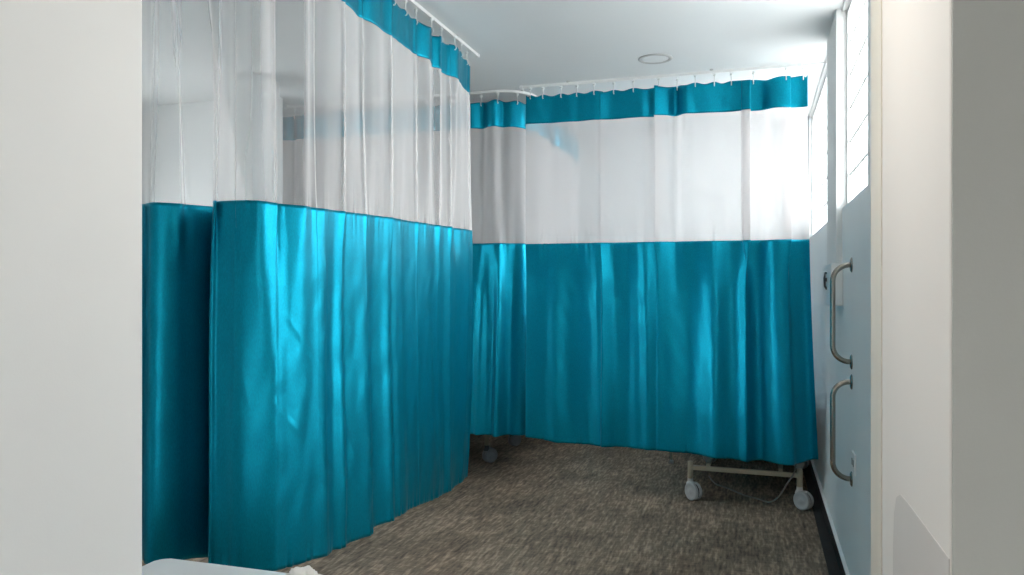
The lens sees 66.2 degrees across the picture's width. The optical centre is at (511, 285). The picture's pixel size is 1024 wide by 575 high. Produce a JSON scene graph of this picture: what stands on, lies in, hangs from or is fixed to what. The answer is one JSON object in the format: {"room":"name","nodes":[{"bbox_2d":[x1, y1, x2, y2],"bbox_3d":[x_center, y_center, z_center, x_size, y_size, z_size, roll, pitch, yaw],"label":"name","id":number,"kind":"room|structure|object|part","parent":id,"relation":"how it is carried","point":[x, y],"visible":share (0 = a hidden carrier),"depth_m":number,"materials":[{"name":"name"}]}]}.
{"room":"hospital room","nodes":[
{"label":"hospital room","id":0,"kind":"room"},
{"bbox_2d":[0,0,141,574],"bbox_3d":[-1.177,0.015,-0.213,0.120,2.970,3.291,0,0,17],"label":"wall","id":1,"kind":"structure","parent":0,"point":[71,70],"depth_m":1.20,"materials":[{"name":"paint"}]},
{"bbox_2d":[142,97,282,205],"bbox_3d":[-2.481,0.015,6.316,1.400,2.970,0.100,0,0,17],"label":"wall","id":2,"kind":"structure","parent":0,"point":[195,159],"depth_m":6.29,"materials":[{"name":"paint"}]},
{"bbox_2d":[238,72,278,202],"bbox_3d":[-1.787,0.015,5.551,0.120,2.970,0.319,0,0,17],"label":"wall pillar","id":3,"kind":"structure","parent":0,"point":[258,155],"depth_m":5.44,"materials":[{"name":"paint"}]},
{"bbox_2d":[142,434,828,574],"bbox_3d":[-0.778,1.550,3.045,6.900,0.100,10.150,0,0,17],"label":"floor","id":4,"kind":"structure","parent":0,"point":[542,507],"depth_m":4.90,"materials":[{"name":"carpet"}]},
{"bbox_2d":[142,558,285,574],"bbox_3d":[-0.468,1.125,1.656,1.260,0.750,0.683,0,0,17],"label":"desk","id":5,"kind":"object","parent":4,"relation":"on","point":[170,566],"visible":1,"depth_m":2.08,"materials":[{"name":"white laminate"}]},
{"bbox_2d":[285,565,321,574],"bbox_3d":[-0.517,0.729,1.980,0.127,0.042,0.069,0,0,17],"label":"tissue","id":6,"kind":"object","parent":5,"relation":"on","point":[307,570],"visible":1,"depth_m":1.97,"materials":[{"name":"paper"}]},
{"bbox_2d":[482,435,520,462],"bbox_3d":[-0.908,0.990,7.271,1.844,1.020,0.880,0,0,17],"label":"hospital bed","id":7,"kind":"object","parent":4,"relation":"on","point":[489,454],"visible":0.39,"depth_m":6.66,"materials":[{"name":"plastic"}]},
{"bbox_3d":[-0.214,1.296,6.665,0.038,0.128,0.037,0,0,17],"label":"corner post","id":8,"kind":"part","parent":7,"relation":"part of","materials":[{"name":"beige metal"}]},
{"bbox_2d":[685,456,813,509],"bbox_3d":[1.886,0.990,6.202,0.880,1.020,1.844,0,0,19],"label":"hospital bed","id":9,"kind":"object","parent":4,"relation":"on","point":[803,499],"visible":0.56,"depth_m":5.40,"materials":[{"name":"beige metal"}]},
{"bbox_3d":[1.257,1.296,5.529,0.037,0.128,0.038,0,0,19],"label":"corner post","id":10,"kind":"part","parent":9,"relation":"part of","materials":[{"name":"beige metal"}]},
{"bbox_3d":[1.576,1.251,6.074,0.028,0.026,1.240,0,0,19],"label":"rail","id":11,"kind":"part","parent":9,"relation":"part of","materials":[{"name":"beige metal"}]},
{"bbox_2d":[708,464,796,502],"bbox_3d":[1.690,1.281,5.704,0.151,0.445,0.966,0,0,-25],"label":"power cable","id":12,"kind":"object","parent":9,"relation":"hanging from","point":[791,477],"visible":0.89,"depth_m":5.46,"materials":[{"name":"grey plastic"}]},
{"bbox_3d":[2.029,1.251,5.915,0.028,0.026,1.240,0,0,19],"label":"rail","id":13,"kind":"part","parent":9,"relation":"part of","materials":[{"name":"beige metal"}]},
{"bbox_3d":[1.938,1.296,5.290,0.037,0.128,0.038,0,0,19],"label":"corner post","id":14,"kind":"part","parent":9,"relation":"part of","materials":[{"name":"beige metal"}]},
{"bbox_2d":[142,0,843,117],"bbox_3d":[-0.778,-1.530,3.045,6.900,0.120,10.150,0,0,17],"label":"ceiling","id":15,"kind":"structure","parent":0,"point":[518,43],"depth_m":4.78,"materials":[{"name":"paint"}]},
{"bbox_2d":[283,90,536,108],"bbox_3d":[-0.764,-1.454,6.993,2.401,0.034,1.831,0,0,17],"label":"track","id":16,"kind":"object","parent":15,"relation":"attached to","point":[486,91],"visible":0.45,"depth_m":6.04,"materials":[{"name":"metal"}]},
{"bbox_2d":[283,92,525,436],"bbox_3d":[-0.521,-0.163,6.348,2.924,2.556,1.331,0,0,-20],"label":"privacy curtain","id":17,"kind":"object","parent":16,"relation":"hanging from","point":[497,127],"visible":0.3,"depth_m":5.91,"materials":[{"name":"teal fabric"}]},
{"bbox_3d":[-0.524,-0.752,6.350,2.922,0.864,1.303,0,0,-19],"label":"panel","id":18,"kind":"part","parent":17,"relation":"part of","materials":[{"name":"white fabric"}]},
{"bbox_2d":[470,243,525,436],"bbox_3d":[-0.522,0.398,6.348,2.921,1.435,1.331,0,0,-20],"label":"drape","id":19,"kind":"object","parent":17,"relation":"hanging from","point":[498,402],"depth_m":5.87,"materials":[{"name":"teal fabric"}]},
{"bbox_2d":[407,0,479,57],"bbox_3d":[-1.482,-1.454,4.197,1.996,0.034,2.196,0,0,17],"label":"track","id":20,"kind":"object","parent":15,"relation":"attached to","point":[414,3],"visible":0.95,"depth_m":4.38,"materials":[{"name":"metal"}]},
{"bbox_2d":[142,0,472,570],"bbox_3d":[-1.446,-0.138,4.151,1.966,2.606,2.227,0,0,17],"label":"privacy curtain","id":21,"kind":"object","parent":20,"relation":"hanging from","point":[307,372],"visible":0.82,"depth_m":3.10,"materials":[{"name":"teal fabric"}]},
{"bbox_2d":[142,200,472,570],"bbox_3d":[-1.115,0.410,3.600,2.873,1.510,1.388,0,0,-31],"label":"drape","id":22,"kind":"object","parent":21,"relation":"hanging from","point":[307,372],"depth_m":3.08,"materials":[{"name":"teal fabric"}]},
{"bbox_3d":[-1.452,-0.756,4.165,1.947,0.888,2.204,0,0,17],"label":"panel","id":23,"kind":"part","parent":21,"relation":"part of","materials":[{"name":"white fabric"}]},
{"bbox_2d":[638,54,672,63],"bbox_3d":[0.926,-1.467,5.075,0.220,0.008,0.220,0,0,17],"label":"recessed light","id":24,"kind":"object","parent":15,"relation":"in","point":[650,58],"visible":1,"depth_m":5.06,"materials":[{"name":"paint"}]},
{"bbox_2d":[642,56,668,62],"bbox_3d":[0.926,-1.468,5.075,0.170,0.005,0.170,0,0,17],"label":"diffuser","id":25,"kind":"object","parent":24,"relation":"attached to","point":[645,59],"depth_m":5.08,"materials":[{"name":"paint"}]},
{"bbox_2d":[519,62,826,89],"bbox_3d":[1.050,-1.454,5.423,2.090,0.034,0.026,0,0,18],"label":"track","id":26,"kind":"object","parent":15,"relation":"attached to","point":[798,65],"visible":1,"depth_m":5.40,"materials":[{"name":"metal"}]},
{"bbox_2d":[525,67,817,464],"bbox_3d":[1.031,-0.140,5.386,2.001,2.596,0.208,0,0,17],"label":"privacy curtain","id":27,"kind":"object","parent":26,"relation":"hanging from","point":[668,284],"visible":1,"depth_m":5.40,"materials":[{"name":"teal fabric"}]},
{"bbox_3d":[1.023,-0.741,5.426,1.938,0.868,0.088,0,0,17],"label":"panel","id":28,"kind":"part","parent":27,"relation":"part of","materials":[{"name":"white fabric"}]},
{"bbox_2d":[525,239,817,464],"bbox_3d":[1.030,0.425,5.382,2.000,1.465,0.198,0,0,17],"label":"drape","id":29,"kind":"object","parent":27,"relation":"hanging from","point":[704,347],"depth_m":5.41,"materials":[{"name":"teal fabric"}]},
{"bbox_2d":[808,0,870,574],"bbox_3d":[1.889,0.015,4.223,0.230,2.970,6.013,0,0,17],"label":"wall","id":30,"kind":"structure","parent":0,"point":[849,507],"depth_m":3.91,"materials":[{"name":"paint"}]},
{"bbox_2d":[812,74,826,234],"bbox_3d":[2.283,-0.932,5.713,0.045,1.045,2.173,0,0,17],"label":"window","id":31,"kind":"structure","parent":30,"relation":"in","point":[823,94],"depth_m":6.33,"materials":[{"name":"white glass"}]},
{"bbox_2d":[803,465,840,574],"bbox_3d":[1.738,1.497,4.270,0.059,0.006,6.013,0,0,17],"label":"trim","id":32,"kind":"structure","parent":30,"relation":"attached to","point":[830,558],"depth_m":4.82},
{"bbox_2d":[809,460,845,574],"bbox_3d":[1.772,1.452,4.259,0.017,0.095,6.013,0,0,17],"label":"baseboard","id":33,"kind":"structure","parent":30,"relation":"attached to","point":[840,565],"depth_m":4.76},
{"bbox_2d":[811,460,849,574],"bbox_3d":[1.771,1.403,4.259,0.019,0.004,6.013,0,0,17],"label":"trim","id":34,"kind":"structure","parent":30,"relation":"attached to","point":[845,567],"depth_m":4.61,"materials":[{"name":"white plastic"}]},
{"bbox_2d":[823,263,842,305],"bbox_3d":[1.750,-0.007,4.294,0.079,0.225,0.360,0,0,17],"label":"wall dispenser","id":35,"kind":"object","parent":30,"relation":"attached to","point":[829,268],"visible":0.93,"depth_m":4.12,"materials":[{"name":"white plastic"}]},
{"bbox_2d":[830,374,852,486],"bbox_3d":[1.566,0.685,3.736,0.098,0.532,0.072,0,0,17],"label":"grab bar","id":36,"kind":"object","parent":30,"relation":"attached to","point":[838,385],"visible":0.98,"depth_m":3.73,"materials":[{"name":"silver metal"}]},
{"bbox_2d":[830,257,852,369],"bbox_3d":[1.566,0.130,3.736,0.098,0.532,0.072,0,0,17],"label":"grab bar","id":37,"kind":"object","parent":30,"relation":"attached to","point":[840,267],"visible":1,"depth_m":3.73,"materials":[{"name":"silver metal"}]},
{"bbox_2d":[827,0,867,264],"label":"window","id":38,"kind":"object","parent":30,"relation":"in","point":[837,38],"visible":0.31,"depth_m":4.16,"materials":[{"name":"glass"}]},
{"bbox_2d":[851,451,855,475],"bbox_3d":[1.577,0.818,3.625,0.010,0.095,0.110,0,0,17],"label":"wall socket","id":39,"kind":"object","parent":30,"relation":"attached to","point":[853,456],"visible":1,"depth_m":3.60,"materials":[{"name":"white plastic"}]},
{"bbox_2d":[882,0,1023,574],"bbox_3d":[1.263,0.015,0.859,1.500,2.970,0.490,0,0,17],"label":"wall","id":40,"kind":"structure","parent":0,"point":[988,35],"depth_m":0.85,"materials":[{"name":"grey paint"}]},
{"bbox_2d":[871,0,881,574],"bbox_3d":[0.830,0.015,1.319,0.401,2.970,0.123,0,0,17],"label":"trim","id":41,"kind":"structure","parent":40,"relation":"attached to","point":[876,5],"depth_m":1.37,"materials":[{"name":"beige paint"}]},
{"bbox_2d":[893,494,949,574],"bbox_3d":[0.532,0.898,1.032,0.001,1.203,0.372,0,0,17],"label":"trim","id":42,"kind":"structure","parent":40,"relation":"attached to","point":[916,551],"depth_m":1.05,"materials":[{"name":"paint"}]}
]}

